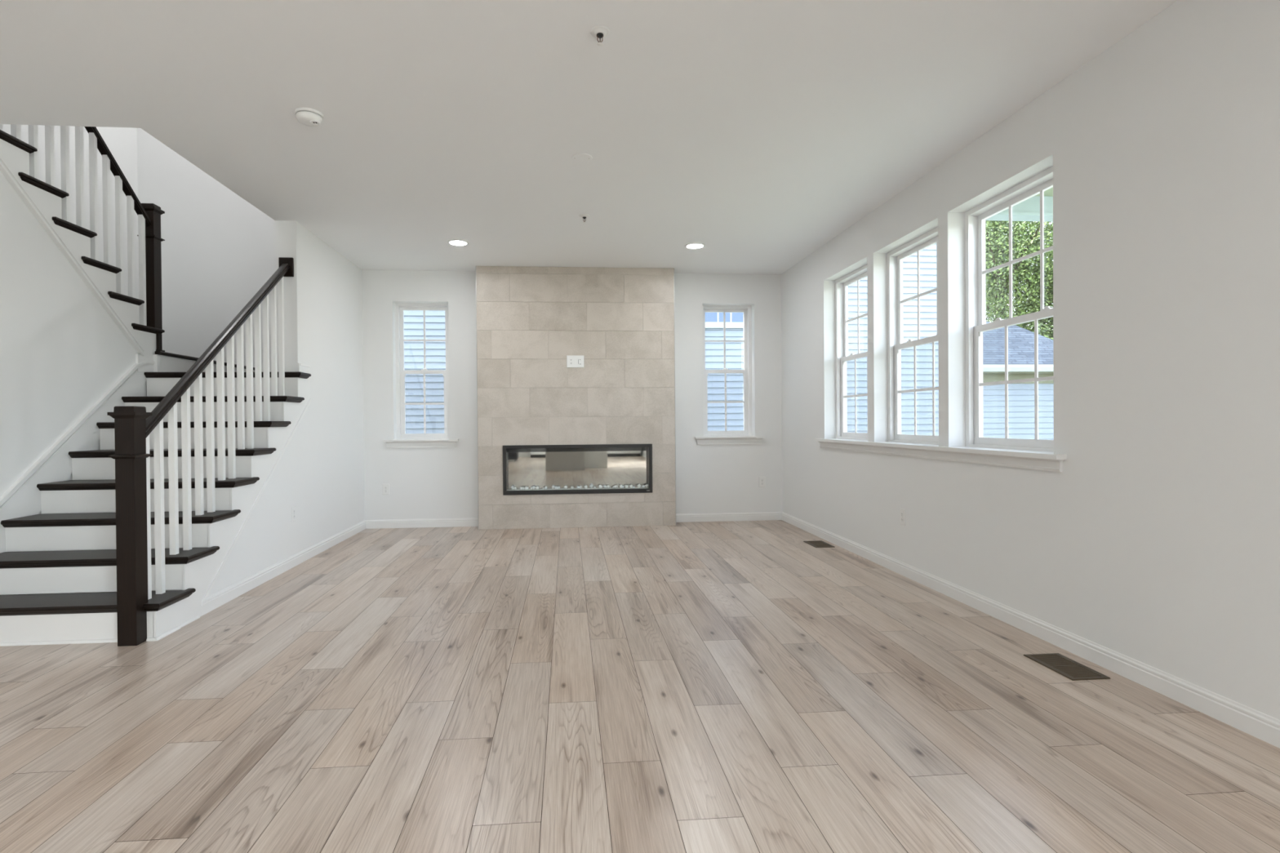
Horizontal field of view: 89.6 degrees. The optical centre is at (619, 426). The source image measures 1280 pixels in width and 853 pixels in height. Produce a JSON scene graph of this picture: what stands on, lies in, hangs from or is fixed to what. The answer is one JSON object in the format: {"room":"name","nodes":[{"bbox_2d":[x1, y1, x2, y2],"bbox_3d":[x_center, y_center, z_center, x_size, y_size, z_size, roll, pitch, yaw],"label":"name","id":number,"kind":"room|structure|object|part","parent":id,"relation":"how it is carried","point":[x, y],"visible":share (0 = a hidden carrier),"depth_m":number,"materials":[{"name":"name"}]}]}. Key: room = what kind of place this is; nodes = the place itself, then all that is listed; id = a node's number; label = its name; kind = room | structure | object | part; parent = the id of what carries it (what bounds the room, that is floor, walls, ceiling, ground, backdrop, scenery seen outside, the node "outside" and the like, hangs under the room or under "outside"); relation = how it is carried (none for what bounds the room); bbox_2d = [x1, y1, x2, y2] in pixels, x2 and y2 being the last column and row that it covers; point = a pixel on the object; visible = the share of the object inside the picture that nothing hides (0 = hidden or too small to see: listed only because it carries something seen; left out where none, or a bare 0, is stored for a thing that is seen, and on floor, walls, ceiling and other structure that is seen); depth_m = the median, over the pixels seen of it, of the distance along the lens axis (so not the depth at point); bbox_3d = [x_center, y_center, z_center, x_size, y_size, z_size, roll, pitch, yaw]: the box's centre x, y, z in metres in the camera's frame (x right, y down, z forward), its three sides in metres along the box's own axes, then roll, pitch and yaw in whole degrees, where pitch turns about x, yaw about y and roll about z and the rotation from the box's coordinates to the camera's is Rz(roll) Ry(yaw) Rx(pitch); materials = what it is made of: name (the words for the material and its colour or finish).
{"room":"empty living room","nodes":[
{"label":"empty living room","id":0,"kind":"room"},
{"bbox_2d":[2,124,139,324],"bbox_3d":[-4.447,-1.571,-0.441,0.150,5.450,14.165,0,0,-5],"label":"wall","id":1,"kind":"structure","parent":0,"point":[122,142],"depth_m":6.12,"materials":[{"name":"white paint"}]},
{"bbox_2d":[0,171,146,595],"bbox_3d":[-3.653,-0.358,3.723,0.100,2.950,2.820,0,0,-5],"label":"wall","id":2,"kind":"structure","parent":0,"point":[61,351],"depth_m":4.04,"materials":[{"name":"white paint"}]},
{"bbox_2d":[165,220,364,596],"bbox_3d":[-2.654,-0.271,5.092,0.163,2.740,3.445,0,0,-5],"label":"wall","id":3,"kind":"structure","parent":0,"point":[320,472],"depth_m":5.53,"materials":[{"name":"white paint"}]},
{"bbox_2d":[201,520,365,615],"bbox_3d":[-2.570,1.052,5.281,0.014,0.090,3.071,0,0,-5],"label":"baseboard","id":4,"kind":"structure","parent":3,"relation":"attached to","point":[220,597],"depth_m":4.67,"materials":[{"name":"white paint"}]},
{"bbox_2d":[291,506,295,522],"bbox_3d":[-2.557,0.691,5.051,0.008,0.116,0.072,0,0,-5],"label":"wall outlet","id":5,"kind":"object","parent":3,"relation":"attached to","point":[293,508],"visible":1,"depth_m":5.04,"materials":[{"name":"white paint"}]},
{"bbox_2d":[137,128,782,519],"bbox_3d":[-1.559,-1.649,7.000,7.118,5.450,0.200,0,0,-5],"label":"wall","id":6,"kind":"structure","parent":0,"point":[218,249],"depth_m":6.87,"materials":[{"name":"white paint"}]},
{"bbox_2d":[382,484,389,494],"bbox_3d":[-2.483,0.672,6.836,0.072,0.116,0.008,0,0,-5],"label":"wall outlet","id":7,"kind":"object","parent":6,"relation":"attached to","point":[385,486],"visible":1,"depth_m":6.83,"materials":[{"name":"white plastic"}]},
{"bbox_2d":[382,302,458,448],"bbox_3d":[-2.124,-0.547,6.940,0.780,1.563,0.256,0,0,-5],"label":"window","id":8,"kind":"structure","parent":6,"relation":"in","point":[403,440],"depth_m":6.99,"materials":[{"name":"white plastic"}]},
{"bbox_3d":[-2.114,0.154,6.898,0.780,0.028,0.162,0,0,-5],"label":"sill","id":9,"kind":"part","parent":8,"relation":"part of","materials":[{"name":"white paint"}]},
{"bbox_3d":[-2.131,-0.587,7.020,0.580,1.485,0.094,0,0,-5],"label":"frame","id":10,"kind":"part","parent":8,"relation":"part of","materials":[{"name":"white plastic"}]},
{"bbox_3d":[-2.136,-0.939,7.050,0.524,0.726,0.024,0,0,-5],"label":"sash","id":11,"kind":"part","parent":8,"relation":"part of","materials":[{"name":"white plastic"}]},
{"bbox_3d":[-2.128,-0.241,7.024,0.520,0.736,0.028,0,0,-5],"label":"sash","id":12,"kind":"part","parent":8,"relation":"part of","materials":[{"name":"white plastic"}]},
{"bbox_2d":[364,517,478,528],"bbox_3d":[-2.096,1.036,6.867,1.217,0.090,0.014,0,0,-5],"label":"baseboard","id":13,"kind":"structure","parent":6,"relation":"attached to","point":[436,522],"depth_m":6.86,"materials":[{"name":"white paint"}]},
{"bbox_2d":[675,511,782,522],"bbox_3d":[1.200,1.008,7.136,1.241,0.090,0.014,0,0,-5],"label":"baseboard","id":14,"kind":"structure","parent":6,"relation":"attached to","point":[764,516],"depth_m":7.13,"materials":[{"name":"white paint"}]},
{"bbox_2d":[694,305,764,444],"bbox_3d":[1.203,-0.576,7.211,0.782,1.563,0.256,0,0,-5],"label":"window","id":15,"kind":"structure","parent":6,"relation":"in","point":[710,437],"depth_m":7.27,"materials":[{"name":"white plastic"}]},
{"bbox_3d":[1.191,-0.967,7.321,0.526,0.726,0.024,0,0,-5],"label":"sash","id":16,"kind":"part","parent":15,"relation":"part of","materials":[{"name":"white plastic"}]},
{"bbox_3d":[1.199,-0.270,7.295,0.522,0.736,0.028,0,0,-5],"label":"sash","id":17,"kind":"part","parent":15,"relation":"part of","materials":[{"name":"white plastic"}]},
{"bbox_3d":[1.196,-0.616,7.291,0.582,1.485,0.094,0,0,-5],"label":"frame","id":18,"kind":"part","parent":15,"relation":"part of","materials":[{"name":"white plastic"}]},
{"bbox_3d":[1.213,0.126,7.169,0.782,0.028,0.162,0,0,-5],"label":"sill","id":19,"kind":"part","parent":15,"relation":"part of","materials":[{"name":"white paint"}]},
{"bbox_2d":[759,476,765,487],"bbox_3d":[1.586,0.622,7.168,0.072,0.116,0.008,0,0,-5],"label":"wall outlet","id":20,"kind":"object","parent":6,"relation":"attached to","point":[762,479],"visible":1,"depth_m":7.17,"materials":[{"name":"white plastic"}]},
{"bbox_2d":[475,266,675,529],"bbox_3d":[-0.455,-0.302,6.883,2.080,2.740,0.231,0,0,-5],"label":"wall","id":21,"kind":"structure","parent":0,"point":[529,319],"depth_m":6.76,"materials":[{"name":"beige tile"}]},
{"bbox_2d":[566,355,584,367],"bbox_3d":[-0.466,-0.679,6.761,0.182,0.128,0.008,0,0,-5],"label":"plate","id":22,"kind":"object","parent":21,"relation":"attached to","point":[572,361],"visible":1,"depth_m":6.76,"materials":[{"name":"white plastic"}]},
{"bbox_2d":[569,358,573,364],"bbox_3d":[-0.510,-0.678,6.755,0.034,0.068,0.002,0,0,-5],"label":"receptacle","id":23,"kind":"object","parent":22,"relation":"attached to","point":[571,359],"depth_m":6.75,"materials":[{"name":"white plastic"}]},
{"bbox_2d":[502,444,652,495],"bbox_3d":[-0.442,0.453,6.845,1.568,0.518,0.161,0,0,-5],"label":"electric fireplace","id":24,"kind":"object","parent":21,"relation":"in","point":[542,466],"visible":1,"depth_m":6.87,"materials":[{"name":"black"}]},
{"bbox_2d":[506,447,647,452],"bbox_3d":[-0.448,0.249,6.904,1.502,0.046,0.034,0,0,-5],"label":"grille","id":25,"kind":"object","parent":24,"relation":"attached to","point":[595,449],"depth_m":6.89,"materials":[{"name":"black metal"}]},
{"bbox_2d":[0,0,1177,274],"bbox_3d":[-1.001,-1.755,-0.161,7.068,0.280,14.165,0,0,-5],"label":"ceiling","id":26,"kind":"structure","parent":0,"point":[757,133],"depth_m":3.26,"materials":[{"name":"white paint"}]},
{"bbox_2d":[294,107,324,126],"bbox_3d":[-1.626,-1.610,3.373,0.138,0.053,0.138,0,0,-5],"label":"smoke detector","id":27,"kind":"object","parent":26,"relation":"attached to","point":[308,117],"visible":1,"depth_m":3.34,"materials":[{"name":"white plastic"}]},
{"bbox_3d":[-1.627,-1.630,3.373,0.138,0.013,0.138,0,0,-5],"label":"mounting plate","id":28,"kind":"part","parent":27,"relation":"part of","materials":[{"name":"white plastic"}]},
{"bbox_2d":[447,239,468,245],"bbox_3d":[-1.457,-1.651,5.804,0.188,0.009,0.188,0,0,-5],"label":"recessed light","id":29,"kind":"object","parent":26,"relation":"in","point":[455,242],"visible":1,"depth_m":5.78,"materials":[{"name":"white plastic"}]},
{"bbox_2d":[571,153,592,162],"bbox_3d":[-0.233,-1.649,3.958,0.128,0.006,0.128,0,0,-5],"label":"cover","id":30,"kind":"object","parent":26,"relation":"attached to","point":[581,157],"visible":1,"depth_m":3.95,"materials":[{"name":"white paint"}]},
{"bbox_2d":[579,213,589,222],"bbox_3d":[-0.278,-1.632,5.075,0.080,0.056,0.080,0,0,-5],"label":"sprinkler","id":31,"kind":"object","parent":26,"relation":"attached to","point":[584,216],"visible":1,"depth_m":5.06,"materials":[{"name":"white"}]},
{"bbox_2d":[590,25,609,46],"bbox_3d":[-0.082,-1.616,2.681,0.080,0.056,0.080,0,0,-5],"label":"sprinkler","id":32,"kind":"object","parent":26,"relation":"attached to","point":[599,31],"visible":1,"depth_m":2.67,"materials":[{"name":"white plastic"}]},
{"bbox_2d":[684,242,705,248],"bbox_3d":[0.698,-1.670,5.970,0.188,0.009,0.188,0,0,-5],"label":"recessed light","id":33,"kind":"object","parent":26,"relation":"in","point":[691,246],"visible":1,"depth_m":5.95,"materials":[{"name":"white"}]},
{"bbox_2d":[0,520,1279,852],"bbox_3d":[-1.044,1.185,-0.070,6.888,0.120,14.015,0,0,-5],"label":"floor","id":34,"kind":"structure","parent":0,"point":[730,686],"depth_m":2.41,"materials":[{"name":"brown wood"}]},
{"bbox_2d":[0,355,311,646],"bbox_3d":[-3.104,0.266,4.973,1.187,1.676,3.614,0,0,-5],"label":"staircase","id":35,"kind":"structure","parent":34,"relation":"on","point":[88,616],"depth_m":3.88,"materials":[{"name":"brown wood"}]},
{"bbox_3d":[-2.979,1.106,3.478,1.152,0.015,0.398,0,0,-5],"label":"shoe molding","id":36,"kind":"part","parent":35,"relation":"part of","materials":[{"name":"white paint"}]},
{"bbox_2d":[0,129,254,372],"bbox_3d":[-4.230,-1.122,5.043,1.166,1.412,3.274,0,0,-5],"label":"staircase","id":37,"kind":"structure","parent":35,"relation":"on","point":[43,200],"depth_m":4.33,"materials":[{"name":"brown wood"}]},
{"bbox_2d":[0,124,164,351],"bbox_3d":[-3.674,-1.787,4.305,0.132,2.392,1.803,0,0,-5],"label":"stair railing","id":38,"kind":"object","parent":37,"relation":"on","point":[148,235],"visible":0.65,"depth_m":4.66,"materials":[{"name":"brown wood"}]},
{"bbox_3d":[-3.674,-2.278,4.245,0.062,1.408,1.690,0,0,-5],"label":"handrail","id":39,"kind":"part","parent":38,"relation":"part of","materials":[{"name":"black wood"}]},
{"bbox_3d":[-3.738,-1.248,5.142,0.092,0.937,0.092,0,0,-5],"label":"newel post","id":40,"kind":"part","parent":38,"relation":"part of","materials":[{"name":"brown wood"}]},
{"bbox_2d":[106,257,293,646],"bbox_3d":[-2.575,-0.116,4.189,0.132,2.442,1.939,0,0,-5],"label":"stair railing","id":41,"kind":"object","parent":35,"relation":"on","point":[133,425],"visible":0.95,"depth_m":3.75,"materials":[{"name":"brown wood"}]},
{"bbox_3d":[-2.496,0.529,3.294,0.092,1.164,0.092,0,0,-5],"label":"newel post","id":42,"kind":"part","parent":41,"relation":"part of","materials":[{"name":"brown wood"}]},
{"bbox_3d":[-2.583,-0.603,4.231,0.062,1.376,1.804,0,0,-5],"label":"handrail","id":43,"kind":"part","parent":41,"relation":"part of","materials":[{"name":"black wood"}]},
{"bbox_2d":[804,540,834,547],"bbox_3d":[1.783,1.056,5.765,0.172,0.005,0.298,0,0,-5],"label":"floor vent","id":44,"kind":"object","parent":34,"relation":"in","point":[816,544],"visible":1,"depth_m":5.75,"materials":[{"name":"black metal"}]},
{"bbox_2d":[1023,653,1110,680],"bbox_3d":[1.995,1.076,2.886,0.172,0.005,0.298,0,0,-5],"label":"floor vent","id":45,"kind":"object","parent":34,"relation":"in","point":[1073,670],"visible":1,"depth_m":2.87,"materials":[{"name":"brown metal"}]},
{"bbox_2d":[781,0,1279,719],"bbox_3d":[2.472,-1.630,0.123,0.200,5.450,14.165,0,0,-5],"label":"wall","id":46,"kind":"structure","parent":0,"point":[1155,543],"depth_m":2.76,"materials":[{"name":"white paint"}]},
{"bbox_2d":[835,264,867,440],"bbox_3d":[2.096,-0.610,5.572,0.094,1.485,0.872,0,0,-5],"label":"window","id":47,"kind":"structure","parent":46,"relation":"in","point":[842,321],"depth_m":5.94,"materials":[{"name":"white plastic"}]},
{"bbox_3d":[2.100,-0.264,5.574,0.028,0.736,0.812,0,0,-5],"label":"sash","id":48,"kind":"part","parent":47,"relation":"part of","materials":[{"name":"white plastic"}]},
{"bbox_3d":[2.125,-0.962,5.572,0.024,0.726,0.816,0,0,-5],"label":"sash","id":49,"kind":"part","parent":47,"relation":"part of","materials":[{"name":"white plastic"}]},
{"bbox_2d":[899,508,905,525],"bbox_3d":[2.022,0.650,4.606,0.008,0.116,0.072,0,0,-5],"label":"wall outlet","id":50,"kind":"object","parent":46,"relation":"attached to","point":[902,512],"visible":1,"depth_m":4.60,"materials":[{"name":"white plastic"}]},
{"bbox_2d":[887,226,938,444],"bbox_3d":[2.176,-0.604,4.597,0.094,1.485,0.876,0,0,-5],"label":"window","id":51,"kind":"structure","parent":46,"relation":"in","point":[895,257],"depth_m":4.96,"materials":[{"name":"white plastic"}]},
{"bbox_3d":[2.179,-0.257,4.600,0.028,0.736,0.816,0,0,-5],"label":"sash","id":52,"kind":"part","parent":51,"relation":"part of","materials":[{"name":"white plastic"}]},
{"bbox_3d":[2.205,-0.955,4.597,0.024,0.726,0.820,0,0,-5],"label":"sash","id":53,"kind":"part","parent":51,"relation":"part of","materials":[{"name":"white plastic"}]},
{"bbox_2d":[814,438,1066,471],"bbox_3d":[2.051,0.169,4.596,0.167,0.086,3.021,0,0,-5],"label":"window sill","id":54,"kind":"structure","parent":46,"relation":"attached to","point":[1032,460],"depth_m":3.89,"materials":[{"name":"white paint"}]},
{"bbox_3d":[2.051,0.138,4.596,0.167,0.024,3.021,0,0,-5],"label":"sill","id":55,"kind":"part","parent":54,"relation":"part of","materials":[{"name":"white paint"}]},
{"bbox_2d":[964,166,1053,452],"bbox_3d":[2.256,-0.597,3.616,0.094,1.485,0.876,0,0,-5],"label":"window","id":56,"kind":"structure","parent":46,"relation":"in","point":[975,324],"depth_m":3.89,"materials":[{"name":"white plastic"}]},
{"bbox_3d":[2.259,-0.251,3.619,0.028,0.736,0.816,0,0,-5],"label":"sash","id":57,"kind":"part","parent":56,"relation":"part of","materials":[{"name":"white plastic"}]},
{"bbox_3d":[2.285,-0.948,3.616,0.024,0.726,0.820,0,0,-5],"label":"sash","id":58,"kind":"part","parent":56,"relation":"part of","materials":[{"name":"white plastic"}]},
{"bbox_2d":[782,511,1279,748],"bbox_3d":[2.158,1.031,2.943,0.014,0.090,8.501,0,0,-5],"label":"baseboard","id":59,"kind":"structure","parent":46,"relation":"attached to","point":[1263,726],"depth_m":2.93,"materials":[{"name":"white paint"}]},
{"label":"outside","id":60,"kind":"structure","parent":0,"visible":0},
{"bbox_3d":[3.781,2.071,15.373,70.000,0.200,90.000,0,0,-5],"label":"ground","id":61,"kind":"structure","parent":60,"visible":0},
{"bbox_2d":[404,243,938,435],"bbox_3d":[-2.542,-3.070,14.245,16.100,10.200,9.350,0,0,-5],"label":"neighbor house","id":62,"kind":"structure","parent":61,"relation":"on","point":[435,351],"depth_m":10.41,"materials":[{"name":"grey plastic"}]},
{"bbox_3d":[1.403,-2.359,10.207,1.175,1.425,0.010,0,0,-5],"label":"pane","id":63,"kind":"part","parent":62,"relation":"part of","materials":[{"name":"blue glass"}]},
{"bbox_2d":[982,321,1053,439],"bbox_3d":[7.076,-0.058,14.122,3.680,4.025,5.400,0,0,-5],"label":"neighboring house","id":64,"kind":"structure","parent":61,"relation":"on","point":[1020,340],"depth_m":11.82,"materials":[{"name":"grey plastic"}]},
{"bbox_2d":[986,222,1049,333],"bbox_3d":[12.567,-4.837,22.615,13.073,13.367,11.098,-1,1,-36],"label":"tree","id":65,"kind":"object","parent":61,"relation":"on","point":[1014,222],"visible":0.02,"depth_m":19.93,"materials":[{"name":"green plant"}]},
{"bbox_2d":[985,220,1053,339],"bbox_3d":[10.600,-3.159,16.693,9.394,10.132,7.956,0,0,-5],"label":"tree","id":66,"kind":"object","parent":61,"relation":"on","point":[993,228],"visible":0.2,"depth_m":15.83,"materials":[{"name":"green plant"}]},
{"bbox_2d":[985,221,1053,337],"bbox_3d":[12.273,-2.070,16.756,6.129,7.925,5.494,-1,0,-10],"label":"tree","id":67,"kind":"object","parent":61,"relation":"on","point":[1050,242],"visible":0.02,"depth_m":16.34,"materials":[{"name":"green plant"}]},
{"bbox_2d":[985,186,1053,222],"bbox_3d":[3.299,0.055,4.584,2.080,4.000,1.700,0,0,-5],"label":"porch cover","id":68,"kind":"object","parent":61,"relation":"on","point":[1028,210],"visible":0.11,"depth_m":5.26,"materials":[{"name":"green"}]},
{"bbox_2d":[985,221,1053,337],"bbox_3d":[13.334,-3.333,18.917,9.161,10.401,9.489,-1,0,-28],"label":"tree","id":69,"kind":"object","parent":61,"relation":"on","point":[1051,289],"visible":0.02,"depth_m":16.91,"materials":[{"name":"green plant"}]}
]}

